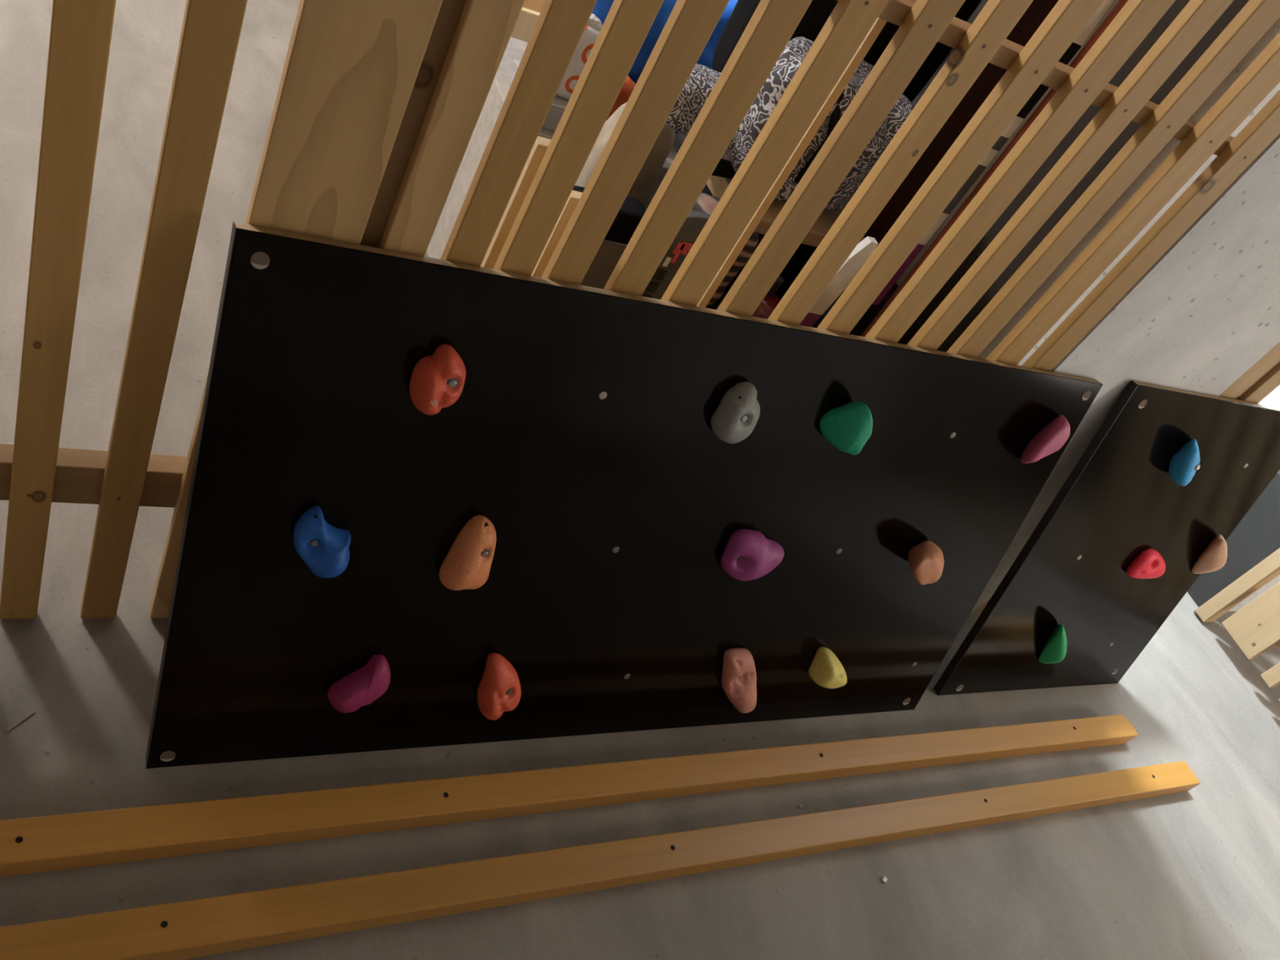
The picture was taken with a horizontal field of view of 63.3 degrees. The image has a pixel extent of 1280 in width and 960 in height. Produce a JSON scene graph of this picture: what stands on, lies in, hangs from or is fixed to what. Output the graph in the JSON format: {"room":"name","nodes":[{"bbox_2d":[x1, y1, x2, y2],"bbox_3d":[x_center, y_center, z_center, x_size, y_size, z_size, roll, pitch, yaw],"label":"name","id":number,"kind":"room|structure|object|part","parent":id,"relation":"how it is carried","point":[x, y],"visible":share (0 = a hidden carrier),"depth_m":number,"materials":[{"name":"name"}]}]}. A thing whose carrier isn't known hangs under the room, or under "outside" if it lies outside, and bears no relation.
{"room":"children's playroom","nodes":[
{"label":"children's playroom","id":0,"kind":"room"},
{"bbox_2d":[0,0,1279,959],"bbox_3d":[0.607,0.111,2.381,5.650,0.100,5.800,4,48,-32],"label":"floor","id":1,"kind":"structure","parent":0,"point":[1193,873],"depth_m":1.63,"materials":[{"name":"concrete"}]},
{"bbox_2d":[4,711,35,733],"bbox_3d":[-0.718,0.280,1.203,0.002,0.002,0.037,38,39,5],"label":"wood splinter","id":2,"kind":"object","parent":1,"relation":"on","point":[33,712],"visible":1,"depth_m":1.20,"materials":[{"name":"beige wood"}]},
{"bbox_2d":[480,136,551,268],"bbox_3d":[-0.262,-0.122,1.345,0.024,0.742,0.018,4,48,-32],"label":"pine lath","id":3,"kind":"object","parent":1,"relation":"on","point":[539,149],"visible":0.14,"depth_m":1.15,"materials":[{"name":"beige wood"}]},
{"bbox_2d":[511,0,545,42],"bbox_3d":[-0.326,-1.204,2.813,0.220,0.240,0.260,4,48,-32],"label":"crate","id":4,"kind":"object","parent":1,"relation":"on","point":[531,11],"visible":0.02,"depth_m":2.67,"materials":[{"name":"beige wood"}]},
{"bbox_2d":[426,36,686,259],"bbox_3d":[-0.134,-0.590,2.170,0.535,0.422,0.350,4,48,-32],"label":"wall","id":5,"kind":"structure","parent":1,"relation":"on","point":[515,49],"depth_m":1.99,"materials":[{"name":"paint"}]},
{"bbox_2d":[508,59,568,131],"bbox_3d":[-0.161,-0.682,1.868,0.130,0.052,0.130,4,48,-32],"label":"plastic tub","id":6,"kind":"object","parent":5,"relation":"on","point":[558,105],"visible":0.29,"depth_m":1.83,"materials":[{"name":"plastic"}]},
{"bbox_3d":[-0.151,-0.697,1.853,0.130,0.005,0.130,4,48,-32],"label":"tub lid","id":7,"kind":"part","parent":6,"relation":"part of","materials":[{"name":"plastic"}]},
{"bbox_2d":[555,13,602,99],"bbox_3d":[-0.127,-0.738,1.793,0.113,0.151,0.072,4,48,-32],"label":"plastic bag","id":8,"kind":"object","parent":6,"relation":"on","point":[592,30],"visible":0.22,"depth_m":1.77,"materials":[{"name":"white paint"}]},
{"bbox_3d":[-0.048,-0.718,2.046,0.535,0.026,0.350,4,48,-32],"label":"lid","id":9,"kind":"part","parent":5,"relation":"part of","materials":[{"name":"grey wood"}]},
{"bbox_2d":[605,75,635,120],"bbox_3d":[-0.057,-0.689,1.895,0.104,0.117,0.087,4,48,-32],"label":"cloth bag","id":10,"kind":"object","parent":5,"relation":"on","point":[627,89],"visible":0.06,"depth_m":1.86,"materials":[{"name":"orange fabric"}]},
{"bbox_2d":[591,0,737,133],"bbox_3d":[0.052,-0.853,1.954,0.462,0.335,0.264,4,48,-32],"label":"jacket","id":11,"kind":"object","parent":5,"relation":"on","point":[602,8],"visible":0.07,"depth_m":1.93,"materials":[{"name":"fabric"}]},
{"bbox_2d":[531,190,582,277],"bbox_3d":[-0.219,-0.102,1.397,0.026,0.688,0.016,4,48,-32],"label":"pine lath","id":12,"kind":"object","parent":1,"relation":"on","point":[574,197],"visible":0.12,"depth_m":1.20,"materials":[{"name":"beige wood"}]},
{"bbox_2d":[0,714,1137,876],"bbox_3d":[0.002,0.438,1.515,2.353,0.036,0.049,4,48,-32],"label":"timber beam","id":13,"kind":"structure","parent":1,"relation":"on","point":[38,844],"depth_m":1.36,"materials":[{"name":"beige wood"}]},
{"bbox_2d":[0,760,1200,959],"bbox_3d":[0.057,0.526,1.462,2.502,0.036,0.051,4,48,-32],"label":"timber beam","id":14,"kind":"structure","parent":1,"relation":"on","point":[200,927],"depth_m":1.32,"materials":[{"name":"wood"}]},
{"bbox_2d":[580,240,626,288],"bbox_3d":[-0.188,-0.329,1.852,0.210,0.437,0.240,4,48,-32],"label":"cardboard box","id":15,"kind":"object","parent":1,"relation":"on","point":[609,253],"visible":0.02,"depth_m":1.68,"materials":[{"name":"brown cardboard"}]},
{"bbox_2d":[572,185,645,244],"bbox_3d":[-0.101,-0.366,1.725,0.172,0.246,0.075,4,48,-32],"label":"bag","id":16,"kind":"object","parent":15,"relation":"in","point":[632,211],"visible":0.12,"depth_m":1.66,"materials":[{"name":"fabric"}]},
{"bbox_2d":[574,102,675,207],"bbox_3d":[-0.079,-0.460,1.819,0.140,0.447,0.098,4,48,-32],"label":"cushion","id":17,"kind":"object","parent":15,"relation":"in","point":[645,183],"visible":0.12,"depth_m":1.71,"materials":[{"name":"fabric"}]},
{"bbox_2d":[145,221,1102,768],"bbox_3d":[0.069,0.098,1.423,1.290,0.658,0.221,4,48,-32],"label":"panel","id":18,"kind":"object","parent":1,"relation":"on","point":[431,502],"visible":1,"depth_m":1.28,"materials":[{"name":"black wood"}]},
{"bbox_2d":[446,377,457,387],"bbox_3d":[-0.196,-0.102,1.082,0.012,0.013,0.008,4,48,-32],"label":"washer","id":19,"kind":"object","parent":18,"relation":"in","point":[451,382],"depth_m":1.08,"materials":[{"name":"metal"}]},
{"bbox_2d":[0,0,1279,618],"bbox_3d":[0.140,-0.594,0.788,1.673,2.400,0.061,4,48,-32],"label":"wooden slats","id":20,"kind":"structure","parent":1,"relation":"on","point":[379,104],"depth_m":1.05,"materials":[{"name":"brown wood"}]},
{"bbox_3d":[-0.737,-0.012,1.101,0.590,0.063,0.028,4,48,-32],"label":"rail","id":21,"kind":"part","parent":20,"relation":"part of","materials":[{"name":"brown wood"}]},
{"bbox_3d":[-0.036,-0.613,0.685,0.085,2.400,0.045,4,48,-32],"label":"post","id":22,"kind":"part","parent":20,"relation":"part of","materials":[{"name":"brown wood"}]},
{"bbox_3d":[0.347,-0.457,1.080,0.997,0.020,0.030,4,48,-32],"label":"rail","id":23,"kind":"part","parent":20,"relation":"part of","materials":[{"name":"brown wood"}]},
{"bbox_2d":[641,211,711,299],"bbox_3d":[-0.061,-0.127,1.551,0.110,0.665,0.014,4,48,-32],"label":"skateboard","id":24,"kind":"object","parent":1,"relation":"on","point":[695,222],"visible":0.18,"depth_m":1.37,"materials":[{"name":"wood"}]},
{"bbox_2d":[705,303,715,309],"bbox_3d":[-0.025,-0.138,1.742,0.075,0.470,0.085,4,48,-32],"label":"crate","id":25,"kind":"object","parent":1,"relation":"on","point":[708,306],"visible":0.02,"depth_m":1.59,"materials":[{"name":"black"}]},
{"bbox_2d":[690,192,759,304],"bbox_3d":[0.090,-0.342,1.537,0.119,0.154,0.098,4,48,-32],"label":"striped blanket","id":26,"kind":"object","parent":25,"relation":"on","point":[706,203],"visible":0.12,"depth_m":1.50,"materials":[{"name":"brown fabric"}]},
{"bbox_2d":[715,275,783,319],"bbox_3d":[0.091,-0.133,1.759,0.104,0.545,0.108,4,48,-32],"label":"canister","id":27,"kind":"object","parent":1,"relation":"on","point":[771,300],"visible":0.1,"depth_m":1.59,"materials":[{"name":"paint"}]},
{"bbox_2d":[701,184,817,308],"bbox_3d":[0.149,-0.272,1.934,0.385,0.555,0.175,4,48,-32],"label":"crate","id":28,"kind":"object","parent":1,"relation":"on","point":[803,253],"visible":0.02,"depth_m":1.72,"materials":[{"name":"black plastic"}]},
{"bbox_2d":[706,152,865,247],"bbox_3d":[0.225,-0.459,1.700,0.255,0.044,0.225,4,48,-32],"label":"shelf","id":29,"kind":"object","parent":28,"relation":"on","point":[717,185],"visible":0.06,"depth_m":1.64,"materials":[{"name":"brown wood"}]},
{"bbox_2d":[665,36,914,211],"bbox_3d":[0.225,-0.554,1.586,0.411,0.218,0.203,4,48,-32],"label":"pillow","id":30,"kind":"object","parent":29,"relation":"on","point":[702,79],"visible":0.38,"depth_m":1.53,"materials":[{"name":"black fabric"}]},
{"bbox_2d":[697,17,887,307],"bbox_3d":[0.092,-0.242,1.270,0.011,1.300,0.006,4,48,-32],"label":"pine lath","id":31,"kind":"object","parent":1,"relation":"on","point":[879,24],"visible":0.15,"depth_m":1.15,"materials":[{"name":"beige wood"}]},
{"bbox_2d":[797,803,804,808],"bbox_3d":[0.254,0.514,1.638,0.008,0.003,0.006,-7,54,-39],"label":"crumb","id":32,"kind":"object","parent":1,"relation":"on","point":[800,806],"visible":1,"depth_m":1.64,"materials":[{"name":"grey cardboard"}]},
{"bbox_2d":[800,235,878,327],"bbox_3d":[0.139,-0.117,1.632,0.034,0.725,0.095,4,48,-32],"label":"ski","id":33,"kind":"object","parent":1,"relation":"on","point":[864,249],"visible":0.34,"depth_m":1.43,"materials":[{"name":"white paint"}]},
{"bbox_2d":[811,282,898,336],"bbox_3d":[0.237,-0.127,1.794,0.115,0.621,0.110,4,48,-32],"label":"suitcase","id":34,"kind":"object","parent":1,"relation":"on","point":[892,290],"visible":0.02,"depth_m":1.60,"materials":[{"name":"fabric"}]},
{"bbox_2d":[881,875,887,883],"bbox_3d":[0.380,0.622,1.615,0.006,0.003,0.009,42,40,10],"label":"paper scrap","id":35,"kind":"object","parent":1,"relation":"on","point":[884,879],"visible":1,"depth_m":1.61,"materials":[{"name":"white paper"}]},
{"bbox_2d":[848,0,1113,334],"bbox_3d":[0.326,-0.248,1.565,0.034,1.140,0.026,4,48,-32],"label":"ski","id":36,"kind":"object","parent":1,"relation":"on","point":[1078,42],"visible":0.31,"depth_m":1.38,"materials":[{"name":"plastic"}]},
{"bbox_2d":[860,0,1128,337],"bbox_3d":[0.391,-0.284,1.521,0.025,1.300,0.019,4,48,-32],"label":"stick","id":37,"kind":"object","parent":1,"relation":"on","point":[1121,3],"visible":0.22,"depth_m":1.38,"materials":[{"name":"beige wood"}]},
{"bbox_2d":[933,380,1279,695],"bbox_3d":[0.910,0.145,1.954,0.580,0.666,0.195,4,48,-32],"label":"panel","id":38,"kind":"object","parent":1,"relation":"on","point":[1152,504],"visible":1,"depth_m":1.92,"materials":[{"name":"black wood"}]},
{"bbox_2d":[1194,547,1279,622],"bbox_3d":[1.918,-0.394,1.900,0.045,2.300,0.038,4,48,-32],"label":"post","id":39,"kind":"object","parent":1,"relation":"on","point":[1267,570],"visible":1,"depth_m":2.53,"materials":[{"name":"brown wood"}]},
{"bbox_2d":[1222,581,1279,701],"bbox_3d":[2.020,-0.129,1.702,0.042,2.205,0.655,4,48,-32],"label":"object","id":40,"kind":"structure","parent":39,"relation":"attached to","point":[1255,628],"depth_m":2.48,"materials":[{"name":"brown wood"}]},
{"bbox_3d":[1.591,0.531,2.331,0.025,0.060,0.629,4,48,-32],"label":"rail","id":41,"kind":"part","parent":40,"relation":"part of","materials":[{"name":"brown wood"}]},
{"bbox_2d":[895,0,1279,613],"bbox_3d":[0.625,-1.614,2.134,0.438,2.450,2.868,4,48,-32],"label":"wall","id":42,"kind":"structure","parent":0,"point":[1206,311],"depth_m":1.55,"materials":[{"name":"paint"}]},
{"bbox_2d":[863,0,1058,246],"bbox_3d":[0.586,-0.696,1.536,0.143,0.865,0.075,4,48,-32],"label":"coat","id":43,"kind":"object","parent":42,"relation":"hanging from","point":[1037,12],"visible":0.25,"depth_m":1.62,"materials":[{"name":"fabric"}]},
{"bbox_2d":[897,0,1248,351],"bbox_3d":[0.577,-0.393,1.610,0.043,1.374,0.188,4,48,-32],"label":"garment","id":44,"kind":"object","parent":42,"relation":"hanging from","point":[1178,6],"visible":0.03,"depth_m":1.51,"materials":[{"name":"fabric"}]},
{"bbox_2d":[975,342,1279,611],"bbox_3d":[1.583,-0.479,1.690,0.856,2.380,0.047,4,48,-32],"label":"door frame","id":45,"kind":"structure","parent":42,"relation":"attached to","point":[1263,377],"depth_m":1.79,"materials":[{"name":"brown wood"}]},
{"bbox_2d":[1228,385,1279,611],"bbox_3d":[1.624,-1.541,2.755,0.135,2.450,2.868,4,48,-32],"label":"wall","id":46,"kind":"structure","parent":0,"point":[1273,399],"depth_m":2.64,"materials":[{"name":"paint"}]},
{"bbox_2d":[1187,469,1279,607],"bbox_3d":[1.364,-0.188,2.849,0.040,0.360,1.065,4,48,-32],"label":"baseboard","id":47,"kind":"structure","parent":46,"relation":"attached to","point":[1256,536],"depth_m":2.55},
{"bbox_3d":[0.842,-1.459,0.980,0.389,1.011,0.023,4,48,-32],"label":"rail","id":48,"kind":"object","parent":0,"visible":0},
{"bbox_2d":[711,0,838,72],"bbox_3d":[0.356,-0.896,1.475,0.210,0.810,0.088,4,48,-32],"label":"coat","id":49,"kind":"object","parent":48,"relation":"hanging from","point":[819,11],"visible":0.12,"depth_m":1.61,"materials":[{"name":"black fabric"}]},
{"bbox_2d":[862,0,982,102],"bbox_3d":[0.530,-0.876,1.592,0.180,0.830,0.089,4,48,-32],"label":"coat","id":50,"kind":"object","parent":48,"relation":"hanging from","point":[940,51],"visible":0.12,"depth_m":1.71,"materials":[{"name":"black fabric"}]}
]}

